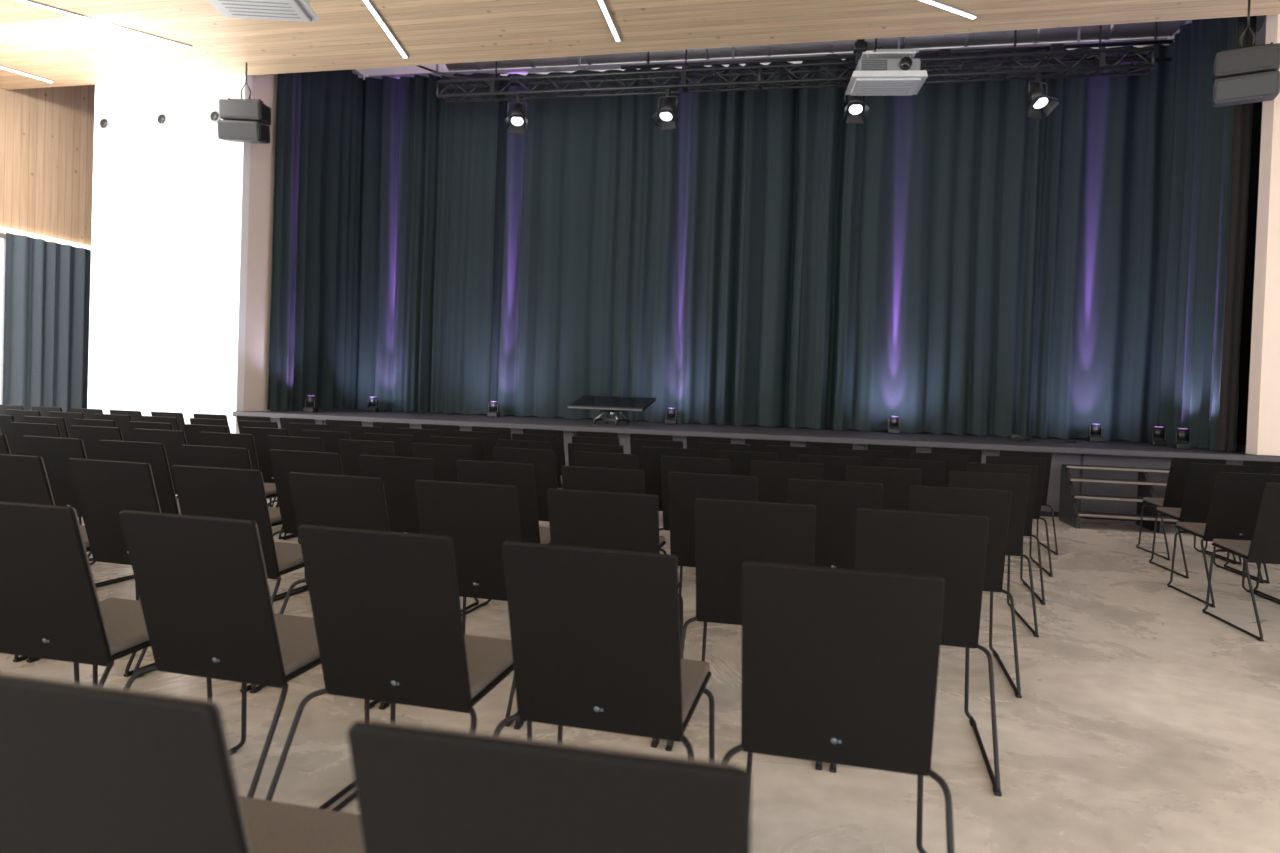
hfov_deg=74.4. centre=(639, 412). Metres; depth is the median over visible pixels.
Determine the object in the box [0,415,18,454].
chair
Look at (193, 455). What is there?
chair
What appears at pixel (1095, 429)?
uplight
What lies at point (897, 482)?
chair
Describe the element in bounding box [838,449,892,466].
chair
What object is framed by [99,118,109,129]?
air vent
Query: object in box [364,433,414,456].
chair
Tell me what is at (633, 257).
stage curtain
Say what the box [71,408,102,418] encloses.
chair
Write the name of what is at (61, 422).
chair
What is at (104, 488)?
chair
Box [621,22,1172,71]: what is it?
pipe
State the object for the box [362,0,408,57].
recessed light
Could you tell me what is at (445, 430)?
chair
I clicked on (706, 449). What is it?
chair
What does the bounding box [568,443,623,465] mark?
chair
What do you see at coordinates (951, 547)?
chair
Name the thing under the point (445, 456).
chair
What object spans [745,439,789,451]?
chair
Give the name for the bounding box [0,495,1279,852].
floor
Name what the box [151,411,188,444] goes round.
chair
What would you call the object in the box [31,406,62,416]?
chair
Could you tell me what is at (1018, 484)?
chair
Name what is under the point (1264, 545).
chair
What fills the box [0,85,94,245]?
wall
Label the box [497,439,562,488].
chair
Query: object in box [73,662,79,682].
chair
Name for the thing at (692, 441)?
chair
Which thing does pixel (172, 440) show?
chair
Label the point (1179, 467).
chair
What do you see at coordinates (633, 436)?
chair
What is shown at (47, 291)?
window curtain
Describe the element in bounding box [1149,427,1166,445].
uplight
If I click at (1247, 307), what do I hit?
wall
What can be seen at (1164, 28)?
track
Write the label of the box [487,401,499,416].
uplight
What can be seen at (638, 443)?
chair
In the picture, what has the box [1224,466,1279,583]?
chair
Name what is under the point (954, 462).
chair
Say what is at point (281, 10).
air vent
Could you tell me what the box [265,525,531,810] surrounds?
chair
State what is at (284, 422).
chair
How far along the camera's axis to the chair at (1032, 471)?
5.54 m
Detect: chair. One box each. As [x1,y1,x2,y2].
[0,405,23,414]
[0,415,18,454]
[0,434,81,524]
[0,454,138,661]
[0,502,211,699]
[0,673,364,852]
[6,409,40,422]
[11,422,61,455]
[23,435,133,584]
[24,416,68,437]
[26,458,160,676]
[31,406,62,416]
[48,411,84,437]
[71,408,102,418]
[71,425,122,459]
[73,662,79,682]
[74,418,116,426]
[88,440,180,587]
[94,414,132,440]
[109,410,141,421]
[119,510,369,808]
[129,421,175,494]
[133,465,303,691]
[134,428,186,494]
[141,416,179,497]
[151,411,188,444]
[176,418,228,499]
[181,445,307,597]
[185,424,271,506]
[193,413,227,420]
[200,432,299,543]
[236,415,270,432]
[238,420,277,506]
[242,427,297,538]
[250,472,389,708]
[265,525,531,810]
[267,417,315,498]
[267,435,323,506]
[270,449,342,601]
[275,423,329,507]
[283,430,349,539]
[325,419,361,431]
[339,439,396,475]
[341,425,383,439]
[347,720,750,852]
[359,455,478,612]
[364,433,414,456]
[373,422,409,433]
[379,480,521,726]
[397,428,440,443]
[413,443,473,481]
[421,424,459,436]
[429,436,482,460]
[454,430,498,461]
[456,460,550,614]
[472,426,511,439]
[493,447,557,521]
[493,541,714,760]
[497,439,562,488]
[512,433,562,487]
[514,488,682,747]
[523,429,564,475]
[561,465,666,553]
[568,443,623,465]
[572,436,619,444]
[574,451,639,469]
[576,431,617,437]
[630,433,672,453]
[634,439,682,469]
[641,446,698,510]
[659,456,729,530]
[665,498,821,769]
[669,472,756,615]
[687,436,730,448]
[699,442,749,457]
[716,450,776,475]
[722,561,954,852]
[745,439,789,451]
[751,460,822,502]
[767,445,819,461]
[788,478,882,569]
[798,454,860,480]
[806,442,852,455]
[829,508,1001,796]
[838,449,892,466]
[846,465,921,510]
[867,444,915,458]
[879,458,945,486]
[909,485,1021,697]
[911,452,968,486]
[931,447,981,462]
[948,471,1038,636]
[968,462,1045,604]
[986,456,1052,576]
[999,450,1057,554]
[1136,457,1236,563]
[1149,463,1263,582]
[1167,472,1279,607]
[1202,482,1279,640]
[1204,460,1279,564]
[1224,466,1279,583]
[1253,563,1279,601]
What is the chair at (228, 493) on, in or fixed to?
on the floor
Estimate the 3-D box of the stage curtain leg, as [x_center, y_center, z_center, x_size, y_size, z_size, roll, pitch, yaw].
[6.840,-2.381,9.651,0.279,5.687,0.046,2,1,-15]
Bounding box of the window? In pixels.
[0,232,5,404]
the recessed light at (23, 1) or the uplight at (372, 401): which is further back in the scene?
the uplight at (372, 401)
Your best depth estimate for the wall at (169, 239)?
12.02 m
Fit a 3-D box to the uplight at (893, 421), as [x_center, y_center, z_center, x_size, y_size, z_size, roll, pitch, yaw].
[3.723,0.186,12.361,0.170,0.248,0.150,2,1,12]
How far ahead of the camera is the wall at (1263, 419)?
9.19 m
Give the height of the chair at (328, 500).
0.871 m
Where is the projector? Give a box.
[845,39,927,95]
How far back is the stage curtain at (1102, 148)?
12.25 m
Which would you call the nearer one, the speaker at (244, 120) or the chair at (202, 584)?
the chair at (202, 584)
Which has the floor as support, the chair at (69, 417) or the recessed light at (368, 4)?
the chair at (69, 417)
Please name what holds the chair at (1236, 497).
on the floor
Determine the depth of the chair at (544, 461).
5.44 m
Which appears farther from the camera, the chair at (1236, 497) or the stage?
the stage
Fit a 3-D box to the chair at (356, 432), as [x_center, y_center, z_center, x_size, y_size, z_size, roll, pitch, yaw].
[-2.525,0.562,7.972,0.534,0.871,0.692,2,1,13]
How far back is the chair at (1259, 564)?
5.98 m
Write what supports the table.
on the stage
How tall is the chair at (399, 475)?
0.871 m
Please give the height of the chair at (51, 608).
0.871 m
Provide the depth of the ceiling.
9.99 m
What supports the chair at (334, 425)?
on the floor
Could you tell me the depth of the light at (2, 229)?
13.21 m
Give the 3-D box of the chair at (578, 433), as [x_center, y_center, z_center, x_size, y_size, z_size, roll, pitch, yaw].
[-0.390,0.627,8.522,0.534,0.871,0.692,2,1,13]
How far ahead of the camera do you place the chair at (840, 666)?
1.88 m
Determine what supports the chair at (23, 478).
on the floor
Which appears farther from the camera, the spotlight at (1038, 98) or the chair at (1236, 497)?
the spotlight at (1038, 98)
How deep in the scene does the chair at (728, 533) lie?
3.03 m
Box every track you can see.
[349,20,1191,78]
[446,15,1265,70]
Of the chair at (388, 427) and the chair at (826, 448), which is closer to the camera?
the chair at (826, 448)
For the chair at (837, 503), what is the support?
on the floor
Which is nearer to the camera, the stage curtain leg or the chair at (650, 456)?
the chair at (650, 456)
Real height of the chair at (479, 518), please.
0.871 m
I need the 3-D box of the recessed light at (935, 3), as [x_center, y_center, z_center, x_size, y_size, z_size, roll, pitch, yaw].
[3.000,-4.395,8.972,1.652,0.021,0.085,1,1,-29]
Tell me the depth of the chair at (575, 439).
7.25 m
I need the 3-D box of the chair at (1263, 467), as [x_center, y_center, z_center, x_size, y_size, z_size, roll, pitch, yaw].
[5.373,0.851,7.364,0.534,0.871,0.692,2,1,11]
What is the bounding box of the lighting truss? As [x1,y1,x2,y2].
[416,25,1155,102]
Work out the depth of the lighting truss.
11.08 m
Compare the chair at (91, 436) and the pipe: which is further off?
the pipe
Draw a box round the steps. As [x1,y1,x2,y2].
[1059,464,1178,533]
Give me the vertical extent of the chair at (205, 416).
0.871 m
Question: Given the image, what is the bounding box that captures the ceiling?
[0,0,1279,89]
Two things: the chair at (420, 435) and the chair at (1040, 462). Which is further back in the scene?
the chair at (420, 435)
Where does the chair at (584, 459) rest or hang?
on the floor
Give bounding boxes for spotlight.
[505,95,527,133]
[651,89,677,129]
[842,89,869,122]
[1027,73,1058,118]
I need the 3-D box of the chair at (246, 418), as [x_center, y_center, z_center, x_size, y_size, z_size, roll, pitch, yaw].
[-4.191,0.478,9.434,0.534,0.871,0.692,2,1,15]
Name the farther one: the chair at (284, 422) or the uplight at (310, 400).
the uplight at (310, 400)
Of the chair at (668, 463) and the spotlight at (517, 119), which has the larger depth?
the spotlight at (517, 119)
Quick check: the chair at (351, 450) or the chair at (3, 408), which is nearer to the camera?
the chair at (351, 450)
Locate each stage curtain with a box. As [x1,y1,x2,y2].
[268,70,363,410]
[355,73,499,414]
[489,61,810,427]
[797,50,1042,436]
[1026,44,1168,441]
[1153,17,1238,449]
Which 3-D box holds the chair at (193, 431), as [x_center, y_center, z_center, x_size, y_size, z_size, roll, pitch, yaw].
[-3.551,0.539,7.198,0.534,0.871,0.692,2,1,14]
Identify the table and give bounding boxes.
[568,395,655,424]
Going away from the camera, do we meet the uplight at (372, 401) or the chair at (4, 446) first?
the chair at (4, 446)
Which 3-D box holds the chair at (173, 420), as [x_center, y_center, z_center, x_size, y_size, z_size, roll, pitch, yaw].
[-4.691,0.476,8.504,0.534,0.871,0.692,2,1,15]
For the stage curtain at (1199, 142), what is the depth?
10.97 m
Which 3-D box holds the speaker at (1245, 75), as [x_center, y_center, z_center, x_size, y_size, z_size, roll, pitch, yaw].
[6.260,-3.735,8.697,0.556,1.128,0.448,3,1,32]
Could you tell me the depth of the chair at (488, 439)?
7.51 m
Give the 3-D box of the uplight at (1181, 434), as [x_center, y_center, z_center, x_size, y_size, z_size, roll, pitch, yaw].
[6.601,0.324,10.265,0.170,0.248,0.150,2,1,12]
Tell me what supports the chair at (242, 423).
on the floor
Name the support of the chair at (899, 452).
on the floor
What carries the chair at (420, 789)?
on the floor
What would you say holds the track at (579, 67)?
hanging from the ceiling
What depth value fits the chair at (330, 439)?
6.73 m
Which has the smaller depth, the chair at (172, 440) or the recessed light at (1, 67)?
the chair at (172, 440)
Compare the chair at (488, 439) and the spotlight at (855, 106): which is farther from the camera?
the spotlight at (855, 106)
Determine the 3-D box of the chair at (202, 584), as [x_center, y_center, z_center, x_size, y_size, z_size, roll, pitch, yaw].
[-1.162,0.707,2.445,0.534,0.871,0.692,2,1,15]
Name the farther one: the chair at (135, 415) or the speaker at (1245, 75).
the chair at (135, 415)
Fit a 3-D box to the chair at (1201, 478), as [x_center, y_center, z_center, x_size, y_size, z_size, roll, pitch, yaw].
[4.467,0.831,6.676,0.534,0.871,0.692,2,1,9]
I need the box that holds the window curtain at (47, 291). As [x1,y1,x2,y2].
[2,232,90,411]
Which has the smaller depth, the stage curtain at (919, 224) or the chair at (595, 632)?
the chair at (595, 632)
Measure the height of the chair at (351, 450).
0.871 m
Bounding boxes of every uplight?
[303,396,317,411]
[366,397,378,411]
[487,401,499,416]
[665,408,676,423]
[887,416,899,433]
[1087,424,1102,441]
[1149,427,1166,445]
[1172,428,1191,448]
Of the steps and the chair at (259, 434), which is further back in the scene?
the steps
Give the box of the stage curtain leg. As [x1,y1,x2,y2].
[1217,16,1256,451]
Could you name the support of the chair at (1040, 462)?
on the floor
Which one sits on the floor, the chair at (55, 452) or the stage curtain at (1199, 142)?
the chair at (55, 452)
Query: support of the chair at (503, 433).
on the floor
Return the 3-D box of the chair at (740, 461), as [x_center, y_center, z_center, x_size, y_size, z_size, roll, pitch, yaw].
[0.784,0.710,6.151,0.534,0.871,0.692,2,1,14]
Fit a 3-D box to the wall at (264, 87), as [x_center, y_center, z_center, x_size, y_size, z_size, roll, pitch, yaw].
[-5.601,-2.488,12.241,0.250,6.600,0.600,2,1,12]
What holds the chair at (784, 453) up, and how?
on the floor
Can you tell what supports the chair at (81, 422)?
on the floor
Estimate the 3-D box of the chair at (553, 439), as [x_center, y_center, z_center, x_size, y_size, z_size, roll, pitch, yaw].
[-0.890,0.626,7.588,0.534,0.871,0.692,2,1,13]
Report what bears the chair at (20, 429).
on the floor
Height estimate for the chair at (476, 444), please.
0.871 m
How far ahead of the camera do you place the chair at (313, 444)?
5.83 m
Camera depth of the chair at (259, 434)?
6.90 m
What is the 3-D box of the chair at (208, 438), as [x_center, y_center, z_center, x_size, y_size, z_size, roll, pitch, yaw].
[-2.887,0.581,6.170,0.534,0.871,0.692,2,1,13]
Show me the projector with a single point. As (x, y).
(879, 72)
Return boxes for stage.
[233,410,1279,523]
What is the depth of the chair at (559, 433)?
8.44 m
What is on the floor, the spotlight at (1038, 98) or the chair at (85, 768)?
the chair at (85, 768)
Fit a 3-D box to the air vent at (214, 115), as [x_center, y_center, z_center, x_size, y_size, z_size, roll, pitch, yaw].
[-5.956,-4.144,11.824,0.170,0.170,0.030,2,1,12]
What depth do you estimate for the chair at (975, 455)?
7.50 m
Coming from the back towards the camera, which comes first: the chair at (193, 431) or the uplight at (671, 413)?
the uplight at (671, 413)
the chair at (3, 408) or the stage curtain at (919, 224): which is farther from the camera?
the stage curtain at (919, 224)
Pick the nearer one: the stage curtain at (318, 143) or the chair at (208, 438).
the chair at (208, 438)
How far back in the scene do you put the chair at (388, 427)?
8.83 m
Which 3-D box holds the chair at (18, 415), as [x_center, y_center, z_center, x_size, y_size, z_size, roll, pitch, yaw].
[-6.320,0.412,8.894,0.534,0.871,0.692,2,1,14]
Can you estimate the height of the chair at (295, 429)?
0.871 m
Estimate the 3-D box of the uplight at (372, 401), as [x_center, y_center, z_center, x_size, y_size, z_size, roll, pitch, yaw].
[-4.413,-0.127,13.926,0.170,0.248,0.150,2,1,12]
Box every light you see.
[0,65,53,82]
[0,227,90,249]
[16,0,192,48]
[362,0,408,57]
[596,0,621,40]
[918,0,977,18]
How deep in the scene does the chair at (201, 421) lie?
8.16 m
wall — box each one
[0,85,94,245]
[87,75,251,433]
[243,74,276,410]
[270,15,1266,444]
[1246,14,1279,455]
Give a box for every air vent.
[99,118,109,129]
[157,113,167,125]
[207,0,318,21]
[209,110,220,122]
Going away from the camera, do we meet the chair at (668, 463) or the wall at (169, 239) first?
the chair at (668, 463)
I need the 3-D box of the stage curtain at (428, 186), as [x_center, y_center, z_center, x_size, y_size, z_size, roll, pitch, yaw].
[-3.690,-2.833,14.290,2.600,5.687,0.233,2,1,12]
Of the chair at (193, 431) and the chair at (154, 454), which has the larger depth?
the chair at (193, 431)
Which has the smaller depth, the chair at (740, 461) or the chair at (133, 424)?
the chair at (740, 461)
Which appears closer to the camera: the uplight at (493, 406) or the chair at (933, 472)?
the chair at (933, 472)
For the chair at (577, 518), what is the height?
0.871 m
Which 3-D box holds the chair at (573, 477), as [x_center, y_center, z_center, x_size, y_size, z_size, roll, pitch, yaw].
[-0.149,0.709,4.382,0.534,0.871,0.692,2,1,14]
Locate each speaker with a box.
[217,62,270,143]
[1212,0,1279,106]
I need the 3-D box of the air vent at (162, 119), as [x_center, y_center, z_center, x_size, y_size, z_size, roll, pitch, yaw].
[-6.798,-4.167,12.000,0.170,0.170,0.030,2,1,12]
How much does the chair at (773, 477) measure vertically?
0.871 m
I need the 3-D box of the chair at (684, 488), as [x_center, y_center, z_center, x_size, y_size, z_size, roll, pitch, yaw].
[0.381,0.730,4.246,0.534,0.871,0.692,2,1,13]
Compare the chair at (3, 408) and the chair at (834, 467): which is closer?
the chair at (834, 467)
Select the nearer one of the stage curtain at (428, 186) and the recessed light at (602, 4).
the recessed light at (602, 4)
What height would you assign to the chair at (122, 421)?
0.871 m
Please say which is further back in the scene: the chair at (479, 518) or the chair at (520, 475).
the chair at (520, 475)
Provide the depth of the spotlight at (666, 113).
11.26 m
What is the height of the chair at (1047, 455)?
0.871 m
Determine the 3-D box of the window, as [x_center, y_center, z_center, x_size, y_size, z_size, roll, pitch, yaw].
[-11.190,-0.944,5.461,0.080,3.360,15.100,2,1,12]
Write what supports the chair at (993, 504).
on the floor

